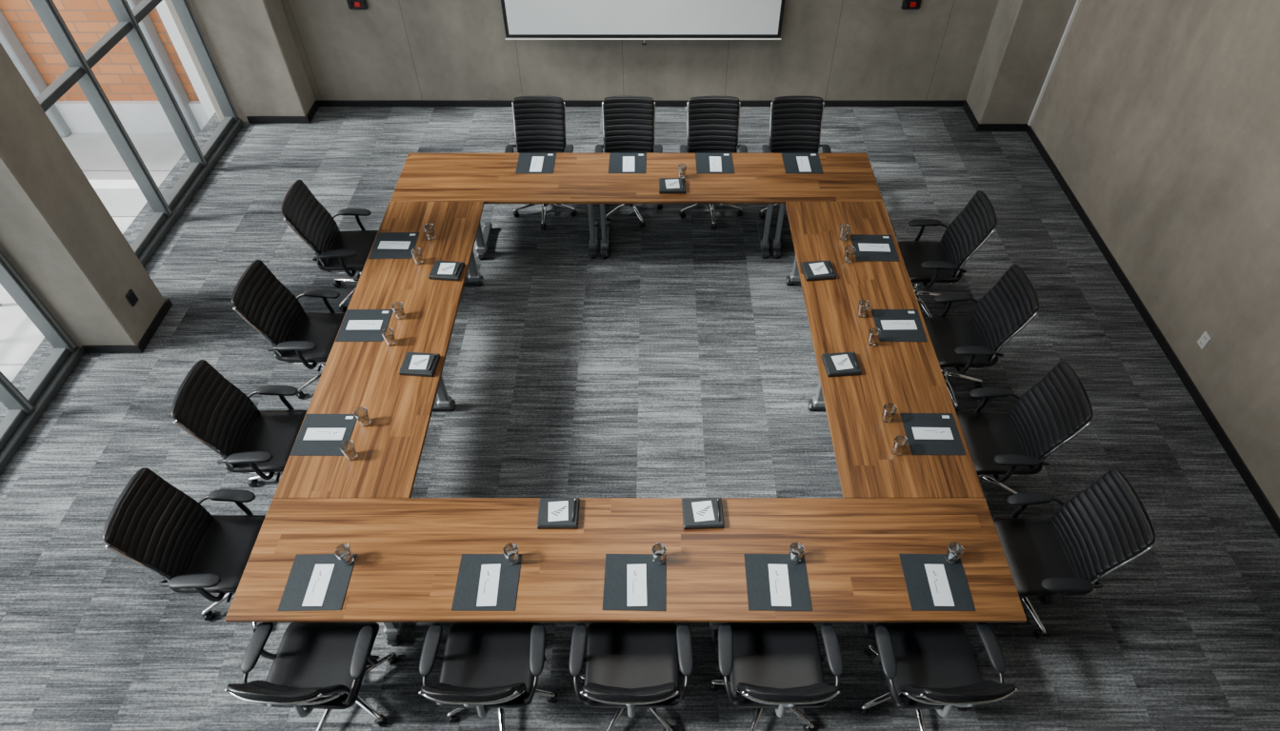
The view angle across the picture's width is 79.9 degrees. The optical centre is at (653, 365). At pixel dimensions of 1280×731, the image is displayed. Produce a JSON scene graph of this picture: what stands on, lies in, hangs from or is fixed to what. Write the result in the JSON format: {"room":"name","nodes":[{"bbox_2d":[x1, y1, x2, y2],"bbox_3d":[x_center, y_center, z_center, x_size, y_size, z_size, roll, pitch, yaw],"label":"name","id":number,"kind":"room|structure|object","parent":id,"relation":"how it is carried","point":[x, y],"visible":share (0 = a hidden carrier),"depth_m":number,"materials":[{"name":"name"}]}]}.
{"room":"conference room","nodes":[
{"label":"conference room","id":0,"kind":"room"},
{"bbox_2d":[0,42,164,350],"bbox_3d":[-4.640,-2.655,4.060,0.680,6.900,0.560,0,48,0],"label":"column","id":1,"kind":"structure","parent":0,"point":[56,231],"depth_m":5.69,"materials":[{"name":"paint"}]},
{"bbox_2d":[81,298,172,353],"bbox_3d":[-4.516,-0.349,6.576,0.468,0.075,0.596,0,48,0],"label":"trim","id":2,"kind":"structure","parent":1,"relation":"attached to","point":[161,314],"depth_m":6.40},
{"bbox_2d":[125,289,139,306],"bbox_3d":[-4.290,-0.558,6.289,0.021,0.120,0.090,0,48,0],"label":"wall socket","id":3,"kind":"object","parent":1,"relation":"attached to","point":[130,295],"visible":1,"depth_m":6.28,"materials":[{"name":"plastic"}]},
{"bbox_2d":[164,0,315,121],"bbox_3d":[-4.535,-5.301,6.485,1.030,6.900,0.380,0,48,0],"label":"column","id":4,"kind":"structure","parent":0,"point":[251,45],"depth_m":8.34,"materials":[{"name":"paint"}]},
{"bbox_2d":[246,100,319,123],"bbox_3d":[-4.350,-2.986,8.986,0.700,0.085,0.380,0,48,0],"label":"trim","id":5,"kind":"structure","parent":4,"relation":"attached to","point":[307,119],"depth_m":8.86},
{"bbox_2d":[280,0,998,99],"bbox_3d":[-0.350,-5.515,6.681,9.700,6.900,0.200,0,48,0],"label":"wall","id":6,"kind":"structure","parent":0,"point":[389,50],"depth_m":8.71,"materials":[{"name":"grey paint"}]},
{"bbox_2d":[346,0,367,9],"bbox_3d":[-3.200,-3.904,8.243,0.200,0.120,0.064,0,48,0],"label":"fire alarm","id":7,"kind":"object","parent":6,"relation":"attached to","point":[352,4],"visible":1,"depth_m":8.24,"materials":[{"name":"black plastic"}]},
{"bbox_2d":[317,100,964,106],"bbox_3d":[-0.150,-3.129,9.124,7.740,0.075,0.018,0,48,0],"label":"baseboard","id":8,"kind":"structure","parent":6,"relation":"attached to","point":[321,103],"depth_m":9.11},
{"bbox_2d":[500,0,784,44],"bbox_3d":[-0.110,-4.435,7.601,3.180,2.515,0.130,0,48,0],"label":"projector screen","id":9,"kind":"object","parent":6,"relation":"attached to","point":[522,18],"visible":1,"depth_m":8.31,"materials":[{"name":"fabric"}]},
{"bbox_2d":[900,0,921,9],"bbox_3d":[2.790,-3.904,8.243,0.200,0.120,0.064,0,48,0],"label":"fire alarm","id":10,"kind":"object","parent":6,"relation":"attached to","point":[906,4],"visible":1,"depth_m":8.24,"materials":[{"name":"black plastic"}]},
{"bbox_2d":[0,106,1279,730],"bbox_3d":[-0.350,1.042,5.488,9.700,0.200,11.480,0,48,0],"label":"floor","id":11,"kind":"structure","parent":0,"point":[680,362],"depth_m":5.91,"materials":[{"name":"carpet"}]},
{"bbox_2d":[102,467,265,633],"bbox_3d":[-2.609,1.101,4.593,0.737,1.040,0.668,0,48,0],"label":"office chair","id":12,"kind":"object","parent":11,"relation":"on","point":[158,528],"visible":0.9,"depth_m":4.46,"materials":[{"name":"black leather"}]},
{"bbox_2d":[170,360,307,487],"bbox_3d":[-2.623,0.478,5.164,0.691,1.040,0.654,-1,48,-1],"label":"office chair","id":13,"kind":"object","parent":11,"relation":"on","point":[214,411],"visible":0.92,"depth_m":5.03,"materials":[{"name":"black leather"}]},
{"bbox_2d":[231,260,345,399],"bbox_3d":[-2.609,-0.257,5.837,0.719,1.040,0.653,1,48,1],"label":"office chair","id":14,"kind":"object","parent":11,"relation":"on","point":[300,337],"visible":0.93,"depth_m":5.70,"materials":[{"name":"black leather"}]},
{"bbox_2d":[224,622,398,730],"bbox_3d":[-1.825,1.654,4.181,0.656,0.900,0.676,2,48,2],"label":"office chair","id":15,"kind":"object","parent":11,"relation":"on","point":[315,666],"visible":0.99,"depth_m":4.11,"materials":[{"name":"black leather"}]},
{"bbox_2d":[280,180,378,312],"bbox_3d":[-2.616,-1.031,6.546,0.705,1.040,0.656,-1,48,-1],"label":"office chair","id":16,"kind":"object","parent":11,"relation":"on","point":[347,250],"visible":0.91,"depth_m":6.42,"materials":[{"name":"black leather"}]},
{"bbox_2d":[418,622,557,730],"bbox_3d":[-0.892,1.656,4.179,0.655,0.900,0.672,0,48,0],"label":"office chair","id":17,"kind":"object","parent":11,"relation":"on","point":[486,666],"visible":1,"depth_m":4.12,"materials":[{"name":"black leather"}]},
{"bbox_2d":[504,95,577,229],"bbox_3d":[-1.089,-1.950,7.388,0.666,1.040,0.735,0,48,0],"label":"office chair","id":18,"kind":"object","parent":11,"relation":"on","point":[539,122],"visible":0.62,"depth_m":7.34,"materials":[{"name":"black leather"}]},
{"bbox_2d":[224,153,1026,646],"bbox_3d":[-0.145,-0.061,5.854,4.260,0.750,4.520,0,48,0],"label":"conference table","id":19,"kind":"object","parent":11,"relation":"on","point":[409,551],"visible":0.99,"depth_m":4.62,"materials":[{"name":"brown wood"}]},
{"bbox_2d":[277,554,356,611],"bbox_3d":[-1.843,1.188,4.198,0.340,0.005,0.335,-1,48,-1],"label":"desk pad","id":20,"kind":"object","parent":19,"relation":"on","point":[303,566],"visible":0.81,"depth_m":4.19,"materials":[{"name":"grey leather"}]},
{"bbox_2d":[301,564,334,606],"bbox_3d":[-1.833,1.201,4.182,0.105,0.002,0.245,0,48,0],"label":"sheet","id":21,"kind":"object","parent":20,"relation":"on","point":[318,585],"visible":1,"depth_m":4.18,"materials":[{"name":"white paper"}]},
{"bbox_2d":[334,543,354,565],"bbox_3d":[-1.709,1.054,4.237,0.084,0.118,0.084,0,48,0],"label":"drinking glass","id":22,"kind":"object","parent":20,"relation":"on","point":[348,559],"visible":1,"depth_m":4.23,"materials":[{"name":"white"}]},
{"bbox_2d":[289,414,357,456],"bbox_3d":[-2.100,0.440,4.884,0.340,0.005,0.335,0,48,0],"label":"desk pad","id":23,"kind":"object","parent":19,"relation":"on","point":[301,448],"visible":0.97,"depth_m":4.87,"materials":[{"name":"grey leather"}]},
{"bbox_2d":[303,428,345,439],"bbox_3d":[-2.100,0.438,4.881,0.245,0.002,0.095,0,48,0],"label":"sheet","id":24,"kind":"object","parent":23,"relation":"on","point":[311,433],"visible":1,"depth_m":4.88,"materials":[{"name":"white paper"}]},
{"bbox_2d":[340,440,357,460],"bbox_3d":[-1.879,0.530,4.723,0.084,0.118,0.084,0,48,0],"label":"drinking glass","id":25,"kind":"object","parent":19,"relation":"on","point":[350,454],"visible":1,"depth_m":4.71,"materials":[{"name":"white"}]},
{"bbox_2d":[354,406,370,426],"bbox_3d":[-1.863,0.334,4.904,0.084,0.118,0.084,0,48,0],"label":"drinking glass","id":26,"kind":"object","parent":19,"relation":"on","point":[364,421],"visible":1,"depth_m":4.89,"materials":[{"name":"white"}]},
{"bbox_2d":[335,309,392,341],"bbox_3d":[-2.100,-0.294,5.556,0.340,0.005,0.335,0,48,0],"label":"desk pad","id":27,"kind":"object","parent":19,"relation":"on","point":[344,335],"visible":0.85,"depth_m":5.53,"materials":[{"name":"grey leather"}]},
{"bbox_2d":[345,320,382,329],"bbox_3d":[-2.100,-0.296,5.553,0.245,0.002,0.095,0,48,0],"label":"sheet","id":28,"kind":"object","parent":27,"relation":"on","point":[360,324],"visible":1,"depth_m":5.55,"materials":[{"name":"white paper"}]},
{"bbox_2d":[380,327,395,345],"bbox_3d":[-1.864,-0.199,5.392,0.084,0.118,0.084,0,48,0],"label":"drinking glass","id":29,"kind":"object","parent":19,"relation":"on","point":[390,339],"visible":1,"depth_m":5.38,"materials":[{"name":"white"}]},
{"bbox_2d":[368,232,419,259],"bbox_3d":[-2.095,-0.972,6.177,0.340,0.005,0.335,0,48,0],"label":"desk pad","id":30,"kind":"object","parent":19,"relation":"on","point":[375,253],"visible":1,"depth_m":6.16,"materials":[{"name":"grey leather"}]},
{"bbox_2d":[378,240,410,249],"bbox_3d":[-2.095,-0.974,6.175,0.245,0.002,0.095,1,48,1],"label":"sheet","id":31,"kind":"object","parent":30,"relation":"on","point":[383,244],"visible":1,"depth_m":6.17,"materials":[{"name":"white paper"}]},
{"bbox_2d":[391,301,404,319],"bbox_3d":[-1.857,-0.398,5.575,0.084,0.118,0.084,0,48,0],"label":"drinking glass","id":32,"kind":"object","parent":19,"relation":"on","point":[400,315],"visible":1,"depth_m":5.56,"materials":[{"name":"white"}]},
{"bbox_2d":[410,247,422,264],"bbox_3d":[-1.850,-0.856,5.994,0.084,0.118,0.084,0,48,0],"label":"drinking glass","id":33,"kind":"object","parent":19,"relation":"on","point":[418,261],"visible":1,"depth_m":5.98,"materials":[{"name":"white"}]},
{"bbox_2d":[399,352,440,377],"bbox_3d":[-1.612,-0.014,5.269,0.235,0.048,0.195,4,48,3],"label":"box","id":34,"kind":"object","parent":19,"relation":"on","point":[414,364],"visible":1,"depth_m":5.25,"materials":[{"name":"grey leather"}]},
{"bbox_2d":[422,222,435,239],"bbox_3d":[-1.816,-1.084,6.203,0.084,0.118,0.084,0,48,0],"label":"drinking glass","id":35,"kind":"object","parent":19,"relation":"on","point":[431,236],"visible":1,"depth_m":6.19,"materials":[{"name":"white"}]},
{"bbox_2d":[428,260,465,280],"bbox_3d":[-1.605,-0.744,5.938,0.235,0.048,0.195,4,48,4],"label":"box","id":36,"kind":"object","parent":19,"relation":"on","point":[448,270],"visible":1,"depth_m":5.91,"materials":[{"name":"grey leather"}]},
{"bbox_2d":[451,554,521,611],"bbox_3d":[-0.911,1.188,4.198,0.340,0.005,0.335,0,48,0],"label":"desk pad","id":37,"kind":"object","parent":19,"relation":"on","point":[466,593],"visible":0.86,"depth_m":4.19,"materials":[{"name":"grey leather"}]},
{"bbox_2d":[476,564,500,606],"bbox_3d":[-0.901,1.201,4.182,0.105,0.002,0.245,-1,48,-1],"label":"sheet","id":38,"kind":"object","parent":37,"relation":"on","point":[488,590],"visible":1,"depth_m":4.18,"materials":[{"name":"white paper"}]},
{"bbox_2d":[502,542,519,564],"bbox_3d":[-0.785,1.051,4.240,0.084,0.118,0.084,0,48,0],"label":"drinking glass","id":39,"kind":"object","parent":37,"relation":"on","point":[513,558],"visible":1,"depth_m":4.24,"materials":[{"name":"white"}]},
{"bbox_2d":[515,153,556,173],"bbox_3d":[-1.073,-1.853,6.985,0.340,0.005,0.335,0,48,0],"label":"desk pad","id":40,"kind":"object","parent":19,"relation":"on","point":[524,163],"visible":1,"depth_m":6.98,"materials":[{"name":"grey leather"}]},
{"bbox_2d":[529,156,543,171],"bbox_3d":[-1.063,-1.841,6.969,0.105,0.002,0.245,0,48,0],"label":"name card","id":41,"kind":"object","parent":40,"relation":"on","point":[537,161],"visible":1,"depth_m":6.96,"materials":[{"name":"white paper"}]},
{"bbox_2d":[537,498,579,529],"bbox_3d":[-0.555,0.860,4.469,0.235,0.048,0.195,0,48,0],"label":"box","id":42,"kind":"object","parent":19,"relation":"on","point":[553,513],"visible":1,"depth_m":4.45,"materials":[{"name":"grey leather"}]},
{"bbox_2d":[608,152,646,173],"bbox_3d":[-0.235,-1.853,6.985,0.340,0.005,0.335,0,48,0],"label":"desk pad","id":43,"kind":"object","parent":19,"relation":"on","point":[615,165],"visible":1,"depth_m":6.98,"materials":[{"name":"grey leather"}]},
{"bbox_2d":[622,156,634,171],"bbox_3d":[-0.225,-1.841,6.969,0.105,0.002,0.245,-1,48,-1],"label":"name card","id":44,"kind":"object","parent":43,"relation":"on","point":[628,161],"visible":1,"depth_m":6.97,"materials":[{"name":"white paper"}]},
{"bbox_2d":[602,554,666,611],"bbox_3d":[-0.100,1.188,4.198,0.340,0.005,0.335,1,48,1],"label":"desk pad","id":45,"kind":"object","parent":19,"relation":"on","point":[615,582],"visible":0.88,"depth_m":4.19,"materials":[{"name":"grey leather"}]},
{"bbox_2d":[627,564,646,606],"bbox_3d":[-0.090,1.201,4.182,0.105,0.002,0.245,-1,48,-1],"label":"sheet","id":46,"kind":"object","parent":45,"relation":"on","point":[636,573],"visible":1,"depth_m":4.18,"materials":[{"name":"white paper"}]},
{"bbox_2d":[651,542,666,564],"bbox_3d":[0.032,1.051,4.240,0.084,0.118,0.084,0,48,0],"label":"drinking glass","id":47,"kind":"object","parent":45,"relation":"on","point":[659,550],"visible":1,"depth_m":4.24,"materials":[{"name":"white"}]},
{"bbox_2d":[659,178,685,194],"bbox_3d":[0.168,-1.584,6.708,0.235,0.048,0.195,0,48,0],"label":"box","id":48,"kind":"object","parent":19,"relation":"on","point":[667,186],"visible":1,"depth_m":6.67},
{"bbox_2d":[677,163,686,178],"bbox_3d":[0.254,-1.726,6.791,0.084,0.118,0.084,0,48,0],"label":"drinking glass","id":49,"kind":"object","parent":19,"relation":"on","point":[680,175],"visible":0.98,"depth_m":6.78,"materials":[{"name":"white"}]},
{"bbox_2d":[681,497,724,529],"bbox_3d":[0.290,0.860,4.469,0.235,0.048,0.195,-1,48,-1],"label":"box","id":50,"kind":"object","parent":19,"relation":"on","point":[698,513],"visible":1,"depth_m":4.45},
{"bbox_2d":[695,152,734,173],"bbox_3d":[0.558,-1.853,6.985,0.340,0.005,0.335,0,48,0],"label":"desk pad","id":51,"kind":"object","parent":19,"relation":"on","point":[702,160],"visible":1,"depth_m":6.98,"materials":[{"name":"grey leather"}]},
{"bbox_2d":[709,156,721,171],"bbox_3d":[0.568,-1.841,6.969,0.105,0.002,0.245,1,48,1],"label":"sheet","id":52,"kind":"object","parent":51,"relation":"on","point":[715,165],"visible":1,"depth_m":6.96,"materials":[{"name":"white paper"}]},
{"bbox_2d":[743,554,812,611],"bbox_3d":[0.681,1.188,4.198,0.340,0.005,0.335,0,48,0],"label":"desk pad","id":53,"kind":"object","parent":19,"relation":"on","point":[756,566],"visible":0.88,"depth_m":4.19,"materials":[{"name":"grey leather"}]},
{"bbox_2d":[768,564,791,606],"bbox_3d":[0.691,1.201,4.182,0.105,0.002,0.245,1,48,1],"label":"name card","id":54,"kind":"object","parent":53,"relation":"on","point":[780,594],"visible":1,"depth_m":4.18,"materials":[{"name":"white paper"}]},
{"bbox_2d":[788,541,804,563],"bbox_3d":[0.790,1.047,4.244,0.084,0.118,0.084,0,48,0],"label":"drinking glass","id":55,"kind":"object","parent":53,"relation":"on","point":[794,558],"visible":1,"depth_m":4.24,"materials":[{"name":"white"}]},
{"bbox_2d":[781,153,823,173],"bbox_3d":[1.361,-1.853,6.985,0.340,0.005,0.335,0,48,0],"label":"desk pad","id":56,"kind":"object","parent":19,"relation":"on","point":[790,160],"visible":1,"depth_m":6.98,"materials":[{"name":"grey leather"}]},
{"bbox_2d":[796,156,811,171],"bbox_3d":[1.371,-1.841,6.969,0.105,0.002,0.245,0,48,0],"label":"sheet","id":57,"kind":"object","parent":56,"relation":"on","point":[803,161],"visible":1,"depth_m":6.96,"materials":[{"name":"white paper"}]},
{"bbox_2d":[800,260,836,280],"bbox_3d":[1.285,-0.744,5.938,0.235,0.048,0.195,-4,48,-4],"label":"box","id":58,"kind":"object","parent":19,"relation":"on","point":[816,270],"visible":1,"depth_m":5.91,"materials":[{"name":"grey leather"}]},
{"bbox_2d":[821,352,861,377],"bbox_3d":[1.300,-0.014,5.269,0.235,0.048,0.195,-4,48,-3],"label":"box","id":59,"kind":"object","parent":19,"relation":"on","point":[842,364],"visible":1,"depth_m":5.25,"materials":[{"name":"grey leather"}]},
{"bbox_2d":[839,223,850,240],"bbox_3d":[1.548,-1.077,6.196,0.084,0.118,0.084,0,48,0],"label":"drinking glass","id":60,"kind":"object","parent":19,"relation":"on","point":[842,237],"visible":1,"depth_m":6.19,"materials":[{"name":"white"}]},
{"bbox_2d":[843,245,856,262],"bbox_3d":[1.540,-0.870,6.007,0.084,0.118,0.084,0,48,0],"label":"drinking glass","id":61,"kind":"object","parent":19,"relation":"on","point":[847,259],"visible":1,"depth_m":6.00,"materials":[{"name":"white"}]},
{"bbox_2d":[857,300,870,318],"bbox_3d":[1.532,-0.413,5.588,0.084,0.118,0.084,0,48,0],"label":"drinking glass","id":62,"kind":"object","parent":19,"relation":"on","point":[861,313],"visible":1,"depth_m":5.57,"materials":[{"name":"white"}]},
{"bbox_2d":[866,327,880,345],"bbox_3d":[1.552,-0.199,5.392,0.084,0.118,0.084,0,48,0],"label":"drinking glass","id":63,"kind":"object","parent":19,"relation":"on","point":[871,339],"visible":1,"depth_m":5.38,"materials":[{"name":"white"}]},
{"bbox_2d":[849,234,899,261],"bbox_3d":[1.780,-0.950,6.157,0.340,0.005,0.335,1,48,1],"label":"desk pad","id":64,"kind":"object","parent":19,"relation":"on","point":[881,256],"visible":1,"depth_m":6.14,"materials":[{"name":"grey leather"}]},
{"bbox_2d":[858,243,890,251],"bbox_3d":[1.780,-0.952,6.155,0.245,0.002,0.095,1,48,1],"label":"name card","id":65,"kind":"object","parent":64,"relation":"on","point":[862,247],"visible":1,"depth_m":6.15,"materials":[{"name":"white paper"}]},
{"bbox_2d":[881,402,897,422],"bbox_3d":[1.515,0.309,4.926,0.084,0.118,0.084,0,48,0],"label":"drinking glass","id":66,"kind":"object","parent":19,"relation":"on","point":[887,417],"visible":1,"depth_m":4.91,"materials":[{"name":"white"}]},
{"bbox_2d":[871,309,927,341],"bbox_3d":[1.785,-0.294,5.556,0.340,0.005,0.335,0,48,0],"label":"desk pad","id":67,"kind":"object","parent":19,"relation":"on","point":[887,335],"visible":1,"depth_m":5.54,"materials":[{"name":"grey leather"}]},
{"bbox_2d":[880,320,917,329],"bbox_3d":[1.785,-0.296,5.553,0.245,0.002,0.095,-1,48,0],"label":"name card","id":68,"kind":"object","parent":67,"relation":"on","point":[893,324],"visible":1,"depth_m":5.55,"materials":[{"name":"white paper"}]},
{"bbox_2d":[892,435,908,455],"bbox_3d":[1.530,0.501,4.750,0.084,0.118,0.084,0,48,0],"label":"drinking glass","id":69,"kind":"object","parent":19,"relation":"on","point":[897,450],"visible":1,"depth_m":4.74,"materials":[{"name":"white"}]},
{"bbox_2d":[900,413,965,455],"bbox_3d":[1.785,0.436,4.887,0.340,0.005,0.335,0,48,0],"label":"desk pad","id":70,"kind":"object","parent":19,"relation":"on","point":[917,447],"visible":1,"depth_m":4.87,"materials":[{"name":"grey leather"}]},
{"bbox_2d":[911,427,953,439],"bbox_3d":[1.785,0.434,4.885,0.245,0.002,0.095,1,48,0],"label":"name card","id":71,"kind":"object","parent":70,"relation":"on","point":[927,433],"visible":1,"depth_m":4.88,"materials":[{"name":"white paper"}]},
{"bbox_2d":[899,554,975,611],"bbox_3d":[1.555,1.188,4.198,0.340,0.005,0.335,1,48,1],"label":"desk pad","id":72,"kind":"object","parent":19,"relation":"on","point":[920,596],"visible":0.72,"depth_m":4.19,"materials":[{"name":"grey leather"}]},
{"bbox_2d":[924,564,954,606],"bbox_3d":[1.565,1.201,4.182,0.105,0.002,0.245,1,48,1],"label":"name card","id":73,"kind":"object","parent":72,"relation":"on","point":[939,586],"visible":1,"depth_m":4.18,"materials":[{"name":"white paper"}]},
{"bbox_2d":[944,542,963,563],"bbox_3d":[1.666,1.047,4.244,0.084,0.118,0.084,0,48,0],"label":"drinking glass","id":74,"kind":"object","parent":72,"relation":"on","point":[950,558],"visible":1,"depth_m":4.24,"materials":[{"name":"white"}]},
{"bbox_2d":[594,95,662,227],"bbox_3d":[-0.231,-1.957,7.395,0.656,1.040,0.700,0,48,0],"label":"office chair","id":75,"kind":"object","parent":11,"relation":"on","point":[629,121],"visible":0.61,"depth_m":7.33,"materials":[{"name":"black leather"}]},
{"bbox_2d":[568,622,693,730],"bbox_3d":[-0.117,1.647,4.187,0.671,0.900,0.714,0,48,0],"label":"office chair","id":76,"kind":"object","parent":11,"relation":"on","point":[630,666],"visible":1,"depth_m":4.12,"materials":[{"name":"black leather"}]},
{"bbox_2d":[679,95,747,229],"bbox_3d":[0.576,-1.950,7.388,0.670,1.040,0.738,0,48,0],"label":"office chair","id":77,"kind":"object","parent":11,"relation":"on","point":[712,122],"visible":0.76,"depth_m":7.34,"materials":[{"name":"black leather"}]},
{"bbox_2d":[709,622,843,730],"bbox_3d":[0.661,1.649,4.186,0.656,0.900,0.692,0,48,0],"label":"office chair","id":78,"kind":"object","parent":11,"relation":"on","point":[778,667],"visible":1,"depth_m":4.12,"materials":[{"name":"black leather"}]},
{"bbox_2d":[759,95,831,218],"bbox_3d":[1.371,-1.950,7.388,0.668,1.040,0.737,0,48,0],"label":"office chair","id":79,"kind":"object","parent":11,"relation":"on","point":[795,122],"visible":0.58,"depth_m":7.33,"materials":[{"name":"black leather"}]},
{"bbox_2d":[858,622,1018,730],"bbox_3d":[1.513,1.666,4.170,0.659,0.900,0.654,-2,48,-2],"label":"office chair","id":80,"kind":"object","parent":11,"relation":"on","point":[926,666],"visible":1,"depth_m":4.11,"materials":[{"name":"black leather"}]},
{"bbox_2d":[897,190,997,317],"bbox_3d":[2.364,-0.917,6.442,0.670,1.040,0.650,1,48,1],"label":"office chair","id":81,"kind":"object","parent":11,"relation":"on","point":[927,263],"visible":0.93,"depth_m":6.32,"materials":[{"name":"black leather"}]},
{"bbox_2d":[923,264,1039,412],"bbox_3d":[2.349,-0.216,5.799,0.700,1.040,0.656,-1,48,-1],"label":"office chair","id":82,"kind":"object","parent":11,"relation":"on","point":[975,341],"visible":0.92,"depth_m":5.68,"materials":[{"name":"black leather"}]},
{"bbox_2d":[956,361,1093,494],"bbox_3d":[2.339,0.491,5.152,0.738,1.040,0.670,0,48,0],"label":"office chair","id":83,"kind":"object","parent":11,"relation":"on","point":[1013,443],"visible":0.93,"depth_m":5.02,"materials":[{"name":"black leather"}]},
{"bbox_2d":[993,469,1155,639],"bbox_3d":[2.364,1.115,4.580,0.691,1.040,0.672,-1,48,-1],"label":"office chair","id":84,"kind":"object","parent":11,"relation":"on","point":[1104,527],"visible":0.94,"depth_m":4.46,"materials":[{"name":"black leather"}]},
{"bbox_2d":[966,0,1077,123],"bbox_3d":[4.010,-5.239,6.428,0.580,6.900,0.550,0,48,0],"label":"column","id":85,"kind":"structure","parent":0,"point":[1023,39],"depth_m":8.24,"materials":[{"name":"paint"}]},
{"bbox_2d":[962,100,1028,131],"bbox_3d":[3.992,-2.923,8.928,0.580,0.085,0.550,0,48,0],"label":"trim","id":86,"kind":"structure","parent":85,"relation":"attached to","point":[977,127],"depth_m":8.75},
{"bbox_2d":[1030,0,1279,518],"bbox_3d":[4.400,-1.357,2.871,0.200,6.900,11.080,0,48,0],"label":"wall","id":87,"kind":"structure","parent":0,"point":[1161,118],"depth_m":6.09,"materials":[{"name":"beige paint"}]},
{"bbox_2d":[1027,0,1080,125],"bbox_3d":[4.287,-5.050,6.201,0.025,6.820,0.035,0,48,0],"label":"trim","id":88,"kind":"structure","parent":87,"relation":"attached to","point":[1077,3],"depth_m":8.15,"materials":[{"name":"white plastic"}]},
{"bbox_2d":[1026,125,1279,539],"bbox_3d":[4.291,1.151,5.201,0.018,0.075,10.530,0,48,0],"label":"baseboard","id":89,"kind":"structure","parent":87,"relation":"attached to","point":[1243,470],"depth_m":6.35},
{"bbox_2d":[1197,331,1211,349],"bbox_3d":[4.293,-0.196,5.958,0.014,0.125,0.085,0,48,0],"label":"wall outlet","id":90,"kind":"object","parent":87,"relation":"attached to","point":[1205,338],"visible":1,"depth_m":5.95,"materials":[{"name":"white plastic"}]},
{"bbox_3d":[-5.000,-3.553,0.475,0.200,0.400,11.080,0,47,0],"label":"wall","id":91,"kind":"structure","parent":0,"visible":0},
{"bbox_2d":[0,251,84,474],"bbox_3d":[-4.855,0.279,1.644,0.190,6.500,7.010,0,48,0],"label":"window","id":92,"kind":"structure","parent":91,"relation":"in","point":[26,409],"depth_m":5.90,"materials":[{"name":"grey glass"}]},
{"bbox_2d":[29,0,243,266],"bbox_3d":[-4.855,-3.872,5.447,0.190,6.500,3.090,0,48,0],"label":"window","id":93,"kind":"structure","parent":91,"relation":"in","point":[167,210],"depth_m":7.28,"materials":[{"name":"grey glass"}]},
{"label":"outside","id":94,"kind":"structure","parent":0,"visible":0},
{"bbox_2d":[0,132,196,381],"bbox_3d":[-22.625,-2.110,11.019,34.750,0.304,42.000,0,48,0],"label":"ground","id":95,"kind":"structure","parent":94,"point":[95,153],"depth_m":11.63,"materials":[{"name":"white concrete"}]},
{"bbox_2d":[0,0,215,137],"bbox_3d":[-9.800,-8.430,9.895,7.400,9.900,4.200,0,48,0],"label":"brick building","id":96,"kind":"structure","parent":95,"relation":"on","point":[24,36],"depth_m":11.54,"materials":[{"name":"orange brick"}]},
{"bbox_2d":[88,180,147,216],"bbox_3d":[-8.300,-0.776,9.256,2.600,0.500,4.450,0,48,0],"label":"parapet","id":97,"kind":"object","parent":95,"relation":"on","point":[119,197],"visible":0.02,"depth_m":10.55,"materials":[{"name":"white concrete"}]}
]}

